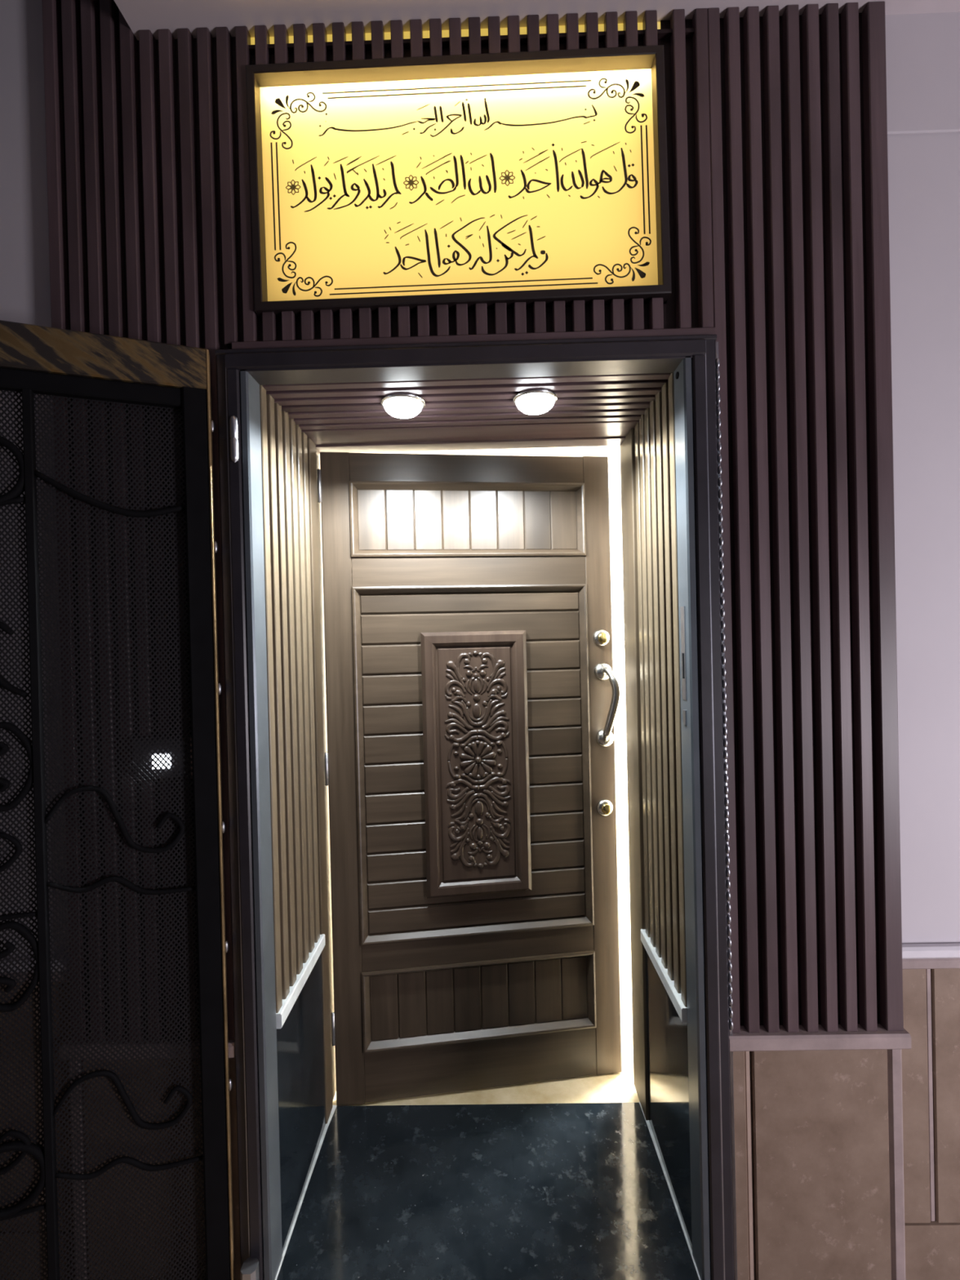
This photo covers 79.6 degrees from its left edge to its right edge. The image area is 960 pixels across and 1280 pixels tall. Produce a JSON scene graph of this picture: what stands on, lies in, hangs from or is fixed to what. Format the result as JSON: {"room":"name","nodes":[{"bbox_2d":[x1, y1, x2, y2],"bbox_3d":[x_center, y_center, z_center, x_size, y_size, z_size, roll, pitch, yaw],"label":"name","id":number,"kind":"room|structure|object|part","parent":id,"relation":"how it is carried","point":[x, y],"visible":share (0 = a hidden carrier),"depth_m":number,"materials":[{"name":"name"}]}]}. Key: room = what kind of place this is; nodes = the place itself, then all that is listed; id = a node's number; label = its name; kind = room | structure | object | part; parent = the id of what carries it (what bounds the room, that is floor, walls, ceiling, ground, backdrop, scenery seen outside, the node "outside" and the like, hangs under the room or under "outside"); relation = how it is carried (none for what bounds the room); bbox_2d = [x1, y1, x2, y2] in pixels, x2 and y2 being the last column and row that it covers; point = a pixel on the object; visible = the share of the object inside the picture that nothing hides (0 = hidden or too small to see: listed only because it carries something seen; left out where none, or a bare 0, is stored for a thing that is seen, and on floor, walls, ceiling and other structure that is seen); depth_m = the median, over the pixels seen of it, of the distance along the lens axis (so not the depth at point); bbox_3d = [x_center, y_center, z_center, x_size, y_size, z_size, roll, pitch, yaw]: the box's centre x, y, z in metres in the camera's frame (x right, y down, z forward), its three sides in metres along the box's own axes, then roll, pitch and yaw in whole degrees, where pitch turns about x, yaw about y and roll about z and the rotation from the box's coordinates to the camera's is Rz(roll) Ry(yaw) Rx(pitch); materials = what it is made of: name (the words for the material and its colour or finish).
{"room":"apartment entrance hallway","nodes":[
{"label":"apartment entrance hallway","id":0,"kind":"room"},
{"bbox_2d":[259,385,336,1253],"bbox_3d":[-0.524,0.427,1.675,0.034,2.190,0.520,-1,0,1],"label":"wall","id":1,"kind":"structure","parent":0,"point":[291,460],"depth_m":1.61,"materials":[{"name":"brown wood"}]},
{"bbox_2d":[275,933,325,1028],"bbox_3d":[-0.499,0.941,1.613,0.024,0.037,0.381,-1,0,1],"label":"trim","id":2,"kind":"structure","parent":1,"relation":"attached to","point":[288,1003],"depth_m":1.56,"materials":[{"name":"stone"}]},
{"bbox_2d":[262,373,671,453],"bbox_3d":[-0.032,-0.657,1.665,1.070,0.045,0.530,-1,0,1],"label":"ceiling","id":3,"kind":"structure","parent":0,"point":[600,410],"depth_m":1.64,"materials":[{"name":"brown wood"}]},
{"bbox_2d":[380,392,425,418],"bbox_3d":[-0.205,-0.617,1.536,0.118,0.040,0.118,-1,0,1],"label":"recessed light","id":4,"kind":"object","parent":3,"relation":"in","point":[398,405],"visible":1,"depth_m":1.50,"materials":[{"name":"white glass"}]},
{"bbox_2d":[512,388,557,414],"bbox_3d":[0.147,-0.625,1.531,0.118,0.040,0.118,-1,0,1],"label":"recessed light","id":5,"kind":"object","parent":3,"relation":"in","point":[534,401],"visible":1,"depth_m":1.50,"materials":[{"name":"white glass"}]},
{"bbox_2d":[0,0,959,1279],"bbox_3d":[-0.019,-0.054,1.600,6.400,3.370,0.519,-1,0,1],"label":"wall","id":6,"kind":"structure","parent":0,"point":[814,158],"depth_m":1.36,"materials":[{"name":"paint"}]},
{"bbox_3d":[-1.998,0.813,1.416,2.007,0.028,0.026,-1,0,1],"label":"dado trim","id":7,"kind":"part","parent":6,"relation":"part of","materials":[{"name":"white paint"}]},
{"bbox_3d":[-1.998,0.839,1.417,2.007,0.024,0.024,-1,0,1],"label":"dado trim","id":8,"kind":"part","parent":6,"relation":"part of","materials":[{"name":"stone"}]},
{"bbox_2d":[0,320,234,1279],"bbox_3d":[-1.101,0.490,1.145,1.093,2.280,0.044,-2,0,-21],"label":"security gate","id":9,"kind":"object","parent":6,"relation":"attached to","point":[35,360],"visible":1,"depth_m":1.26,"materials":[{"name":"brown metal"}]},
{"bbox_3d":[-1.132,-0.537,1.139,0.976,0.040,0.024,-2,0,-21],"label":"rail","id":10,"kind":"part","parent":9,"relation":"part of","materials":[{"name":"black metal"}]},
{"bbox_3d":[-1.132,-0.603,1.137,1.082,0.093,0.040,-2,0,-21],"label":"rail","id":11,"kind":"part","parent":9,"relation":"part of","materials":[{"name":"brown wood"}]},
{"bbox_2d":[132,735,192,779],"bbox_3d":[-0.736,0.277,1.354,0.158,0.098,0.026,-1,0,1],"label":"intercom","id":12,"kind":"object","parent":6,"relation":"attached to","point":[178,736],"visible":0.21,"depth_m":1.34,"materials":[{"name":"plastic"}]},
{"bbox_2d":[250,22,660,44],"bbox_3d":[-0.026,-1.436,1.377,1.095,0.035,0.010,-1,0,1],"label":"led strip","id":13,"kind":"object","parent":6,"relation":"attached to","point":[484,32],"visible":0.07,"depth_m":1.37,"materials":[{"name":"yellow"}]},
{"bbox_2d":[244,44,671,318],"bbox_3d":[-0.051,-1.072,1.406,0.972,0.570,0.140,-2,0,1],"label":"illuminated sign","id":14,"kind":"object","parent":6,"relation":"attached to","point":[529,177],"visible":1,"depth_m":1.37,"materials":[{"name":"yellow plastic"}]},
{"bbox_2d":[316,452,622,1106],"bbox_3d":[-0.011,0.448,1.922,0.991,2.144,0.130,-1,0,-7],"label":"door","id":15,"kind":"structure","parent":6,"relation":"in","point":[473,691],"depth_m":1.94,"materials":[{"name":"brown wood"}]},
{"bbox_3d":[-0.039,-0.576,1.956,0.788,0.096,0.044,-1,0,-7],"label":"rail","id":16,"kind":"part","parent":15,"relation":"part of","materials":[{"name":"brown wood"}]},
{"bbox_3d":[-0.033,-0.406,1.943,0.792,0.248,0.032,-1,0,-7],"label":"moulding","id":17,"kind":"part","parent":15,"relation":"part of","materials":[{"name":"brown wood"}]},
{"bbox_3d":[-0.031,-0.233,1.959,0.788,0.102,0.044,-1,0,-7],"label":"rail","id":18,"kind":"part","parent":15,"relation":"part of","materials":[{"name":"brown wood"}]},
{"bbox_3d":[-0.014,0.406,1.949,0.792,1.179,0.032,-1,0,-7],"label":"moulding","id":19,"kind":"part","parent":15,"relation":"part of","materials":[{"name":"brown wood"}]},
{"bbox_3d":[-0.011,0.414,1.938,0.355,0.885,0.031,-1,0,-7],"label":"carved panel","id":20,"kind":"part","parent":15,"relation":"part of","materials":[{"name":"brown wood"}]},
{"bbox_3d":[-0.001,1.040,1.968,0.788,0.094,0.044,-1,0,-7],"label":"rail","id":21,"kind":"part","parent":15,"relation":"part of","materials":[{"name":"brown wood"}]},
{"bbox_3d":[0.005,1.218,1.955,0.792,0.265,0.032,-1,0,-7],"label":"moulding","id":22,"kind":"part","parent":15,"relation":"part of","materials":[{"name":"brown wood"}]},
{"bbox_3d":[0.009,1.434,1.971,0.788,0.172,0.044,-1,0,-7],"label":"rail","id":23,"kind":"part","parent":15,"relation":"part of","materials":[{"name":"brown wood"}]},
{"bbox_3d":[0.429,0.225,1.985,0.064,0.291,0.022,-1,0,-7],"label":"pull handle","id":24,"kind":"part","parent":15,"relation":"part of","materials":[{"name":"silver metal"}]},
{"bbox_3d":[-0.017,-1.414,1.361,1.097,0.009,0.015,-1,0,1],"label":"rail","id":25,"kind":"part","parent":6,"relation":"part of","materials":[{"name":"brown wood"}]},
{"bbox_3d":[-0.018,-0.702,1.359,1.128,0.024,0.031,-1,0,1],"label":"rail","id":26,"kind":"part","parent":6,"relation":"part of","materials":[{"name":"brown wood"}]},
{"bbox_2d":[214,334,737,1279],"bbox_3d":[-0.004,0.470,1.350,1.170,2.320,0.114,-1,0,1],"label":"door frame","id":27,"kind":"structure","parent":6,"relation":"attached to","point":[694,361],"depth_m":1.33,"materials":[{"name":"black metal"}]},
{"bbox_3d":[-0.560,0.489,1.370,0.057,2.308,0.068,-1,0,1],"label":"post","id":28,"kind":"part","parent":27,"relation":"part of","materials":[{"name":"black metal"}]},
{"bbox_3d":[0.482,0.061,1.361,0.004,0.280,0.025,-1,0,1],"label":"strike plate","id":29,"kind":"part","parent":27,"relation":"part of","materials":[{"name":"metal"}]},
{"bbox_3d":[0.541,0.464,1.355,0.057,2.308,0.068,-1,0,1],"label":"post","id":30,"kind":"part","parent":27,"relation":"part of","materials":[{"name":"black metal"}]},
{"bbox_3d":[1.993,0.720,1.360,2.007,0.028,0.026,-1,0,1],"label":"dado trim","id":31,"kind":"part","parent":6,"relation":"part of","materials":[{"name":"white paint"}]},
{"bbox_3d":[1.994,0.746,1.361,2.007,0.024,0.024,-1,0,1],"label":"dado trim","id":32,"kind":"part","parent":6,"relation":"part of","materials":[{"name":"stone"}]},
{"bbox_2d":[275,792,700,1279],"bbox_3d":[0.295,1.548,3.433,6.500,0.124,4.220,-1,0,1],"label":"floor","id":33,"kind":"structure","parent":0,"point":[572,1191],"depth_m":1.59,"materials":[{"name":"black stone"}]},
{"bbox_2d":[367,445,621,498],"bbox_3d":[0.231,-1.361,3.734,6.700,0.100,3.775,-1,0,1],"label":"ceiling","id":34,"kind":"structure","parent":0,"point":[613,452],"depth_m":4.05,"materials":[{"name":"white paint"}]},
{"bbox_2d":[114,0,959,40],"bbox_3d":[0.341,-1.570,0.048,2.366,0.233,2.660,-1,0,1],"label":"ceiling","id":35,"kind":"structure","parent":0,"point":[153,15],"depth_m":1.33,"materials":[{"name":"paint"}]},
{"bbox_2d":[609,498,627,792],"bbox_3d":[0.266,0.148,3.745,6.700,2.920,3.775,-1,0,1],"label":"wall","id":36,"kind":"structure","parent":0,"point":[615,522],"depth_m":5.52,"materials":[{"name":"white paint"}]},
{"bbox_2d":[620,373,692,1250],"bbox_3d":[0.509,0.403,1.668,0.039,2.190,0.535,-1,0,1],"label":"wall","id":37,"kind":"structure","parent":0,"point":[647,451],"depth_m":1.62,"materials":[{"name":"brown wood"}]},
{"bbox_2d":[640,928,687,1022],"bbox_3d":[0.508,0.917,1.599,0.024,0.037,0.381,-1,0,1],"label":"trim","id":38,"kind":"structure","parent":37,"relation":"attached to","point":[668,984],"depth_m":1.55,"materials":[{"name":"stone"}]}
]}

